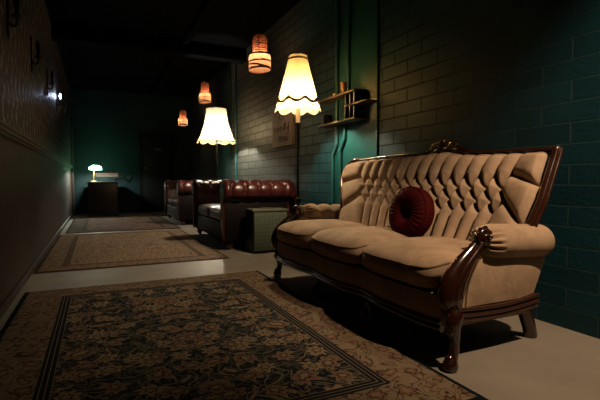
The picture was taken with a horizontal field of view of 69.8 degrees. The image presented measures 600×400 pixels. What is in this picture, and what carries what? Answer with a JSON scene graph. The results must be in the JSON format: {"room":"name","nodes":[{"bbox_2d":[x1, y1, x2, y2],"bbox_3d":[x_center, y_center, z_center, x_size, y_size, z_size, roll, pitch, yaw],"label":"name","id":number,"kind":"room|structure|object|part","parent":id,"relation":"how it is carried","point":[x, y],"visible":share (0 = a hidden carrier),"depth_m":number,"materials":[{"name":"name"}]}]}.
{"room":"lounge","nodes":[
{"label":"lounge","id":0,"kind":"room"},
{"bbox_2d":[0,0,70,163],"bbox_3d":[-2.470,-1.378,3.781,0.150,1.860,13.850,-1,3,-25],"label":"wall","id":1,"kind":"structure","parent":0,"point":[26,106],"depth_m":4.06,"materials":[{"name":"wood"}]},
{"bbox_2d":[6,0,21,37],"bbox_3d":[-1.913,-1.248,2.882,0.085,0.320,0.059,-1,3,-25],"label":"wall sconce","id":2,"kind":"object","parent":1,"relation":"attached to","point":[16,3],"visible":1,"depth_m":2.87,"materials":[{"name":"metal"}]},
{"bbox_3d":[-1.946,-1.248,2.866,0.012,0.320,0.056,-1,3,-25],"label":"plate","id":3,"kind":"part","parent":2,"relation":"part of","materials":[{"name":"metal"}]},
{"bbox_3d":[-1.922,-1.188,2.880,0.061,0.062,0.013,-1,3,-25],"label":"arm","id":4,"kind":"part","parent":2,"relation":"part of","materials":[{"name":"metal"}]},
{"bbox_3d":[-1.902,-1.329,2.884,0.036,0.120,0.036,-1,3,-25],"label":"bulb","id":5,"kind":"part","parent":2,"relation":"part of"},
{"bbox_2d":[0,135,71,303],"bbox_3d":[-2.470,0.080,3.845,0.150,1.060,13.850,-1,3,-25],"label":"wainscot","id":6,"kind":"object","parent":1,"relation":"attached to","point":[36,194],"depth_m":3.45,"materials":[{"name":"brown wood"}]},
{"bbox_2d":[30,36,41,72],"bbox_3d":[-2.408,-1.325,3.928,0.085,0.320,0.059,-1,3,-25],"label":"wall sconce","id":7,"kind":"object","parent":1,"relation":"attached to","point":[37,46],"visible":1,"depth_m":3.92,"materials":[{"name":"metal"}]},
{"bbox_3d":[-2.441,-1.324,3.913,0.012,0.320,0.056,-1,3,-25],"label":"plate","id":8,"kind":"part","parent":7,"relation":"part of","materials":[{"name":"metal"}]},
{"bbox_3d":[-2.397,-1.405,3.930,0.036,0.120,0.036,-1,3,-25],"label":"bulb","id":9,"kind":"part","parent":7,"relation":"part of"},
{"bbox_2d":[0,120,72,168],"bbox_3d":[-2.275,-0.469,3.636,0.045,0.067,13.350,-1,3,-25],"label":"trim","id":10,"kind":"structure","parent":1,"relation":"attached to","point":[6,130],"depth_m":3.33,"materials":[{"name":"brown wood"}]},
{"bbox_2d":[46,68,54,95],"bbox_3d":[-3.006,-1.421,5.191,0.085,0.320,0.059,-1,3,-25],"label":"wall sconce","id":11,"kind":"object","parent":1,"relation":"attached to","point":[52,83],"visible":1,"depth_m":5.18,"materials":[{"name":"metal"}]},
{"bbox_3d":[-3.039,-1.420,5.176,0.012,0.320,0.056,-1,3,-25],"label":"plate","id":12,"kind":"part","parent":11,"relation":"part of","materials":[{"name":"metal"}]},
{"bbox_2d":[56,89,62,110],"bbox_3d":[-3.548,-1.471,6.339,0.085,0.320,0.059,-1,3,-25],"label":"wall sconce","id":13,"kind":"object","parent":1,"relation":"attached to","point":[60,101],"visible":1,"depth_m":6.32,"materials":[{"name":"metal"}]},
{"bbox_2d":[70,122,74,215],"bbox_3d":[-5.146,-0.700,9.719,0.050,2.100,0.110,-1,3,-25],"label":"trim","id":14,"kind":"structure","parent":1,"relation":"attached to","point":[71,123],"depth_m":9.67,"materials":[{"name":"brown wood"}]},
{"bbox_2d":[70,88,191,213],"bbox_3d":[-4.082,-1.149,10.611,3.051,2.920,0.150,-1,3,-25],"label":"wall","id":15,"kind":"structure","parent":0,"point":[107,125],"depth_m":10.39,"materials":[{"name":"teal paint"}]},
{"bbox_2d":[96,173,117,176],"bbox_3d":[-4.615,-0.605,10.286,0.490,0.090,0.024,-1,3,-25],"label":"sign","id":16,"kind":"object","parent":15,"relation":"attached to","point":[97,174],"visible":1,"depth_m":10.28,"materials":[{"name":"white"}]},
{"bbox_2d":[114,173,131,180],"bbox_3d":[-4.300,-0.556,10.433,0.405,0.208,0.036,-1,3,-25],"label":"ring ornament","id":17,"kind":"object","parent":15,"relation":"attached to","point":[125,174],"visible":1,"depth_m":10.44,"materials":[{"name":"metal"}]},
{"bbox_2d":[138,132,177,212],"bbox_3d":[-3.543,-0.687,10.787,0.940,1.980,0.030,-1,3,-25],"label":"door frame","id":18,"kind":"structure","parent":15,"relation":"attached to","point":[140,134],"depth_m":10.62,"materials":[{"name":"black paint"}]},
{"bbox_2d":[142,135,174,211],"bbox_3d":[-3.524,-0.648,10.750,0.780,1.895,0.112,-1,3,-25],"label":"door","id":19,"kind":"structure","parent":15,"relation":"in","point":[158,152],"depth_m":10.74,"materials":[{"name":"black paint"}]},
{"bbox_2d":[45,0,300,97],"bbox_3d":[-1.126,-2.382,4.288,3.051,0.100,14.000,-1,3,-25],"label":"ceiling","id":20,"kind":"structure","parent":0,"point":[232,23],"depth_m":6.20,"materials":[{"name":"black paint"}]},
{"bbox_2d":[51,22,245,63],"bbox_3d":[-2.151,-2.328,6.463,2.751,0.200,0.200,-1,3,-25],"label":"ceiling beam","id":21,"kind":"structure","parent":20,"relation":"attached to","point":[60,32],"depth_m":6.30,"materials":[{"name":"black paint"}]},
{"bbox_2d":[178,84,187,125],"bbox_3d":[-2.593,-2.103,9.508,0.216,0.917,0.216,-1,3,-25],"label":"pendant lantern","id":22,"kind":"object","parent":20,"relation":"hanging from","point":[182,120],"visible":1,"depth_m":9.46,"materials":[{"name":"glass"}]},
{"bbox_3d":[-2.593,-1.726,9.524,0.211,0.140,0.211,-1,3,-25],"label":"lamp shade","id":23,"kind":"part","parent":22,"relation":"part of","materials":[{"name":"fabric"}]},
{"bbox_2d":[150,0,216,96],"bbox_3d":[-0.760,-2.309,4.464,0.080,0.060,13.700,-1,3,-25],"label":"ceiling track","id":24,"kind":"object","parent":20,"relation":"attached to","point":[209,4],"visible":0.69,"depth_m":6.12,"materials":[{"name":"black paint"}]},
{"bbox_2d":[199,59,210,103],"bbox_3d":[-1.675,-2.093,7.562,0.210,0.766,0.210,-1,3,-25],"label":"pendant lantern","id":25,"kind":"object","parent":20,"relation":"hanging from","point":[204,95],"visible":1,"depth_m":7.51,"materials":[{"name":"glass"}]},
{"bbox_3d":[-1.675,-1.797,7.575,0.206,0.150,0.206,-1,3,-25],"label":"lamp shade","id":26,"kind":"part","parent":25,"relation":"part of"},
{"bbox_2d":[248,0,270,72],"bbox_3d":[-0.471,-1.936,5.016,0.264,0.854,0.264,-1,3,-25],"label":"pendant lantern","id":27,"kind":"object","parent":20,"relation":"hanging from","point":[259,61],"visible":1,"depth_m":4.95,"materials":[{"name":"wood veneer"},{"name":"dark iron"}]},
{"bbox_3d":[-0.470,-2.151,5.007,0.010,0.424,0.007,-1,3,-25],"label":"cord","id":28,"kind":"part","parent":27,"relation":"part of","materials":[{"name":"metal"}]},
{"bbox_3d":[-0.471,-1.608,5.031,0.258,0.170,0.258,-1,3,-25],"label":"lamp shade","id":29,"kind":"part","parent":27,"relation":"part of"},
{"bbox_2d":[0,212,599,399],"bbox_3d":[-1.169,0.631,4.512,3.151,0.100,13.900,-1,3,-25],"label":"floor","id":30,"kind":"structure","parent":0,"point":[496,361],"depth_m":2.17,"materials":[{"name":"concrete"}]},
{"bbox_2d":[0,213,72,319],"bbox_3d":[-2.285,0.585,3.678,0.022,0.066,13.350,-1,3,-25],"label":"baseboard","id":31,"kind":"structure","parent":30,"relation":"on","point":[12,295],"depth_m":3.31,"materials":[{"name":"brown wood"}]},
{"bbox_2d":[87,182,118,216],"bbox_3d":[-4.481,-0.033,9.780,0.640,0.762,0.700,-1,3,-25],"label":"cabinet","id":32,"kind":"object","parent":30,"relation":"on","point":[102,196],"visible":1,"depth_m":9.50,"materials":[{"name":"brown wood"}]},
{"bbox_3d":[-4.742,-0.014,9.658,0.022,0.735,0.640,-1,3,-25],"label":"panel","id":33,"kind":"part","parent":32,"relation":"part of","materials":[{"name":"brown wood"}]},
{"bbox_2d":[89,165,101,181],"bbox_3d":[-4.556,-0.590,9.576,0.260,0.370,0.156,-1,3,-25],"label":"desk lamp","id":34,"kind":"object","parent":32,"relation":"on","point":[94,167],"visible":1,"depth_m":9.52,"materials":[{"name":"white glass"}]},
{"bbox_3d":[-4.556,-0.723,9.570,0.260,0.105,0.150,-1,3,-25],"label":"lamp shade","id":35,"kind":"part","parent":34,"relation":"part of","materials":[{"name":"white glass"}]},
{"bbox_3d":[-4.218,-0.025,9.905,0.022,0.735,0.640,-1,3,-25],"label":"panel","id":36,"kind":"part","parent":32,"relation":"part of","materials":[{"name":"brown wood"}]},
{"bbox_2d":[65,216,180,233],"bbox_3d":[-3.295,0.423,7.954,1.690,0.011,2.750,-1,3,-25],"label":"hallway rug","id":37,"kind":"object","parent":30,"relation":"on","point":[110,224],"visible":1,"depth_m":7.61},
{"bbox_2d":[33,229,229,273],"bbox_3d":[-2.083,0.542,5.261,1.700,0.011,2.860,-1,3,-25],"label":"hallway rug","id":38,"kind":"object","parent":30,"relation":"on","point":[69,252],"visible":1,"depth_m":4.71,"materials":[{"name":"beige carpet"}]},
{"bbox_2d":[164,180,215,224],"bbox_3d":[-2.061,0.009,8.430,0.933,0.797,1.827,-1,3,-25],"label":"leather sofa","id":39,"kind":"object","parent":30,"relation":"on","point":[178,196],"visible":0.38,"depth_m":7.59,"materials":[{"name":"red leather"}]},
{"bbox_2d":[168,197,176,204],"bbox_3d":[-2.318,0.022,8.667,0.599,0.171,0.645,-1,3,-25],"label":"seat cushion","id":40,"kind":"object","parent":39,"relation":"on","point":[170,199],"depth_m":8.48,"materials":[{"name":"leather"}]},
{"bbox_3d":[-2.455,-0.070,9.106,0.780,0.697,0.263,-1,3,-25],"label":"arm","id":41,"kind":"part","parent":39,"relation":"part of","materials":[{"name":"leather"}]},
{"bbox_3d":[-2.069,0.215,8.435,0.825,0.215,1.550,-1,3,-25],"label":"seat","id":42,"kind":"part","parent":39,"relation":"part of","materials":[{"name":"leather"}]},
{"bbox_3d":[-1.776,0.116,7.675,0.740,0.450,0.016,-1,3,-25],"label":"panel","id":43,"kind":"part","parent":39,"relation":"part of","materials":[{"name":"leather"}]},
{"bbox_3d":[-1.787,-0.008,7.693,0.780,0.697,0.263,-1,3,-25],"label":"arm","id":44,"kind":"part","parent":39,"relation":"part of","materials":[{"name":"leather"}]},
{"bbox_2d":[196,107,236,180],"bbox_3d":[-1.330,-0.490,6.877,0.630,1.931,0.640,-1,3,-25],"label":"floor lamp","id":45,"kind":"object","parent":30,"relation":"on","point":[216,129],"visible":0.98,"depth_m":6.68,"materials":[{"name":"cream fabric"},{"name":"black trim"},{"name":"dark iron"}]},
{"bbox_3d":[-1.329,-1.178,6.847,0.617,0.540,0.629,-1,3,-25],"label":"lamp shade","id":46,"kind":"part","parent":45,"relation":"part of","materials":[{"name":"white fabric"}]},
{"bbox_2d":[191,179,295,249],"bbox_3d":[-0.790,0.128,5.742,0.953,0.797,1.877,-1,3,-25],"label":"leather sofa","id":47,"kind":"object","parent":30,"relation":"on","point":[219,206],"visible":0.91,"depth_m":4.95,"materials":[{"name":"red leather"}]},
{"bbox_2d":[198,204,219,216],"bbox_3d":[-1.062,0.141,5.986,0.599,0.171,0.670,-1,3,-25],"label":"seat cushion","id":48,"kind":"object","parent":47,"relation":"on","point":[203,209],"depth_m":5.81,"materials":[{"name":"leather"}]},
{"bbox_2d":[210,207,219,219],"bbox_3d":[-0.774,0.168,5.376,0.599,0.171,0.670,-1,3,-25],"label":"seat cushion","id":49,"kind":"object","parent":47,"relation":"on","point":[214,211],"depth_m":5.26,"materials":[{"name":"leather"}]},
{"bbox_3d":[-1.195,0.047,6.441,0.800,0.697,0.263,-1,3,-25],"label":"arm","id":50,"kind":"part","parent":47,"relation":"part of","materials":[{"name":"leather"}]},
{"bbox_3d":[-0.799,0.334,5.747,0.845,0.215,1.600,-1,3,-25],"label":"seat","id":51,"kind":"part","parent":47,"relation":"part of","materials":[{"name":"leather"}]},
{"bbox_3d":[-0.506,0.112,4.983,0.800,0.697,0.263,-1,3,-25],"label":"arm","id":52,"kind":"part","parent":47,"relation":"part of","materials":[{"name":"leather"}]},
{"bbox_3d":[-0.495,0.236,4.965,0.760,0.450,0.016,-1,3,-25],"label":"panel","id":53,"kind":"part","parent":47,"relation":"part of","materials":[{"name":"leather"}]},
{"bbox_3d":[-0.478,0.072,5.887,0.263,0.697,1.560,-1,3,-25],"label":"backrest","id":54,"kind":"part","parent":47,"relation":"part of","materials":[{"name":"leather"}]},
{"bbox_2d":[0,271,488,399],"bbox_3d":[-0.621,0.675,2.260,1.711,0.011,2.440,-1,3,-25],"label":"rug","id":55,"kind":"object","parent":30,"relation":"on","point":[248,335],"visible":1,"depth_m":1.95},
{"bbox_2d":[245,207,287,253],"bbox_3d":[-0.368,0.323,4.774,0.413,0.493,0.263,-1,3,-25],"label":"speaker box","id":56,"kind":"object","parent":30,"relation":"on","point":[261,222],"visible":0.68,"depth_m":4.64,"materials":[{"name":"fabric"}]},
{"bbox_3d":[-0.368,0.107,4.765,0.413,0.024,0.263,-1,3,-25],"label":"lid","id":57,"kind":"part","parent":56,"relation":"part of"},
{"bbox_2d":[254,211,286,250],"bbox_3d":[-0.317,0.337,4.667,0.381,0.415,0.016,-1,3,-25],"label":"grille","id":58,"kind":"object","parent":56,"relation":"attached to","point":[265,222],"depth_m":4.63,"materials":[{"name":"fabric"}]},
{"bbox_2d":[275,52,320,265],"bbox_3d":[-0.019,-0.369,4.010,0.428,1.943,0.428,-1,3,-25],"label":"floor lamp","id":59,"kind":"object","parent":30,"relation":"on","point":[298,96],"visible":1,"depth_m":3.87,"materials":[{"name":"cream fabric"},{"name":"black trim"},{"name":"dark iron"}]},
{"bbox_3d":[-0.019,-1.109,3.977,0.383,0.455,0.383,-1,3,-25],"label":"lamp shade","id":60,"kind":"part","parent":59,"relation":"part of","materials":[{"name":"white fabric"}]},
{"bbox_2d":[271,138,563,372],"bbox_3d":[0.546,0.128,2.792,0.898,1.070,2.025,-1,3,-25],"label":"settee","id":61,"kind":"object","parent":30,"relation":"on","point":[481,257],"visible":0.95,"depth_m":2.21,"materials":[{"name":"beige fabric"}]},
{"bbox_3d":[-0.172,0.495,3.511,0.095,0.262,0.066,-1,3,-25],"label":"leg","id":62,"kind":"part","parent":61,"relation":"part of","materials":[{"name":"brown wood"}]},
{"bbox_3d":[-0.121,0.246,3.514,0.248,0.321,0.083,-1,3,-25],"label":"arm post","id":63,"kind":"part","parent":61,"relation":"part of","materials":[{"name":"brown wood"}]},
{"bbox_3d":[0.148,0.252,3.602,0.580,0.262,0.081,-1,3,-25],"label":"arm panel","id":64,"kind":"part","parent":61,"relation":"part of","materials":[{"name":"beige fabric"}]},
{"bbox_3d":[0.117,0.521,2.923,0.095,0.262,0.066,-1,3,-25],"label":"leg","id":65,"kind":"part","parent":61,"relation":"part of","materials":[{"name":"brown wood"}]},
{"bbox_2d":[277,219,363,248],"bbox_3d":[0.175,0.251,3.262,0.601,0.190,0.585,-1,3,-25],"label":"seat cushion","id":66,"kind":"object","parent":61,"relation":"on","point":[298,234],"depth_m":3.10,"materials":[{"name":"beige fabric"}]},
{"bbox_3d":[0.203,0.499,2.624,0.066,0.049,1.814,-1,3,-25],"label":"rail","id":67,"kind":"part","parent":61,"relation":"part of","materials":[{"name":"brown wood"}]},
{"bbox_3d":[0.375,0.545,2.377,0.095,0.262,0.066,-1,3,-25],"label":"leg","id":68,"kind":"part","parent":61,"relation":"part of","materials":[{"name":"brown wood"}]},
{"bbox_2d":[312,226,422,263],"bbox_3d":[0.426,0.275,2.721,0.609,0.190,0.600,-1,3,-25],"label":"seat cushion","id":69,"kind":"object","parent":61,"relation":"on","point":[342,245],"depth_m":2.53,"materials":[{"name":"beige fabric"}]},
{"bbox_3d":[0.437,0.425,2.733,0.574,0.160,1.810,-1,3,-25],"label":"seat","id":70,"kind":"part","parent":61,"relation":"part of","materials":[{"name":"beige fabric"}]},
{"bbox_2d":[389,186,434,236],"bbox_3d":[0.664,0.076,2.581,0.172,0.317,0.314,-1,3,-25],"label":"round cushion","id":71,"kind":"object","parent":61,"relation":"on","point":[412,209],"visible":0.91,"depth_m":2.50,"materials":[{"name":"red fabric"}]},
{"bbox_2d":[362,236,470,287],"bbox_3d":[0.682,0.299,2.181,0.607,0.190,0.585,-1,3,-25],"label":"seat cushion","id":72,"kind":"object","parent":61,"relation":"on","point":[410,262],"depth_m":2.01,"materials":[{"name":"beige fabric"}]},
{"bbox_3d":[0.725,-0.035,2.886,0.392,0.563,1.875,-1,3,-25],"label":"backrest","id":73,"kind":"part","parent":61,"relation":"part of","materials":[{"name":"beige fabric"}]},
{"bbox_3d":[0.731,0.010,2.896,0.463,0.708,1.985,-1,3,-25],"label":"frame","id":74,"kind":"part","parent":61,"relation":"part of","materials":[{"name":"brown wood"}]},
{"bbox_3d":[0.630,0.572,1.768,0.095,0.262,0.066,-1,3,-25],"label":"leg","id":75,"kind":"part","parent":61,"relation":"part of","materials":[{"name":"brown wood"}]},
{"bbox_3d":[0.683,0.321,1.812,0.248,0.321,0.083,-1,3,-25],"label":"arm post","id":76,"kind":"part","parent":61,"relation":"part of","materials":[{"name":"brown wood"}]},
{"bbox_3d":[0.881,0.483,1.930,0.535,0.081,0.044,-1,3,-25],"label":"rail","id":77,"kind":"part","parent":61,"relation":"part of","materials":[{"name":"brown wood"}]},
{"bbox_3d":[0.920,0.325,1.968,0.580,0.262,0.086,-1,3,-25],"label":"arm panel","id":78,"kind":"part","parent":61,"relation":"part of","materials":[{"name":"beige fabric"}]},
{"bbox_3d":[1.116,0.556,2.135,0.162,0.273,0.061,-1,3,-25],"label":"leg","id":79,"kind":"part","parent":61,"relation":"part of","materials":[{"name":"brown wood"}]},
{"bbox_3d":[0.779,-0.002,2.867,0.325,0.511,1.789,-1,3,-25],"label":"panel","id":80,"kind":"part","parent":61,"relation":"part of","materials":[{"name":"beige fabric"}]},
{"bbox_2d":[191,0,599,338],"bbox_3d":[0.153,-0.903,5.041,0.150,2.920,13.850,-1,3,-25],"label":"wall","id":81,"kind":"structure","parent":0,"point":[474,74],"depth_m":2.79,"materials":[{"name":"teal brick"}]},
{"bbox_2d":[216,62,231,179],"bbox_3d":[-1.458,-1.045,8.242,0.030,2.920,0.980,-1,3,-25],"label":"pier","id":82,"kind":"object","parent":81,"relation":"attached to","point":[223,77],"visible":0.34,"depth_m":8.06,"materials":[{"name":"paint"}]},
{"bbox_2d":[234,63,236,180],"bbox_3d":[-1.117,-1.012,7.508,0.040,2.880,0.040,-1,3,-25],"label":"conduit pipe","id":83,"kind":"object","parent":81,"relation":"attached to","point":[235,64],"visible":0.63,"depth_m":7.47,"materials":[{"name":"metal"}]},
{"bbox_2d":[272,111,294,147],"bbox_3d":[-0.227,-0.936,5.619,0.050,0.465,0.660,-1,3,-25],"label":"board","id":84,"kind":"object","parent":81,"relation":"attached to","point":[283,126],"visible":0.96,"depth_m":5.56,"materials":[{"name":"brown wood"}]},
{"bbox_2d":[334,0,378,203],"bbox_3d":[0.519,-0.861,4.071,0.018,2.920,0.740,-1,3,-25],"label":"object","id":85,"kind":"structure","parent":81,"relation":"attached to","point":[361,141],"depth_m":3.95,"materials":[{"name":"teal paint"}]},
{"bbox_2d":[331,0,338,204],"bbox_3d":[0.356,-0.873,4.356,0.032,2.880,0.119,-1,3,-25],"label":"conduit pipe","id":86,"kind":"object","parent":85,"relation":"attached to","point":[337,1],"visible":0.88,"depth_m":4.30,"materials":[{"name":"metal"}]},
{"bbox_2d":[339,0,350,203],"bbox_3d":[0.435,-0.866,4.189,0.032,2.880,0.186,-1,3,-25],"label":"conduit pipe","id":87,"kind":"object","parent":85,"relation":"attached to","point":[348,1],"visible":0.59,"depth_m":4.09,"materials":[{"name":"teal metal"}]},
{"bbox_2d":[317,88,377,127],"bbox_3d":[0.428,-0.870,4.085,0.135,0.268,0.885,-1,3,-25],"label":"wall shelf","id":88,"kind":"object","parent":85,"relation":"attached to","point":[355,101],"visible":0.96,"depth_m":3.92,"materials":[{"name":"brown wood"}]},
{"bbox_2d":[340,82,346,92],"bbox_3d":[0.409,-1.047,4.010,0.068,0.092,0.068,-1,3,-25],"label":"candle cup","id":89,"kind":"object","parent":88,"relation":"on","point":[343,85],"visible":0.85,"depth_m":3.98,"materials":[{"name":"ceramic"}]}
]}

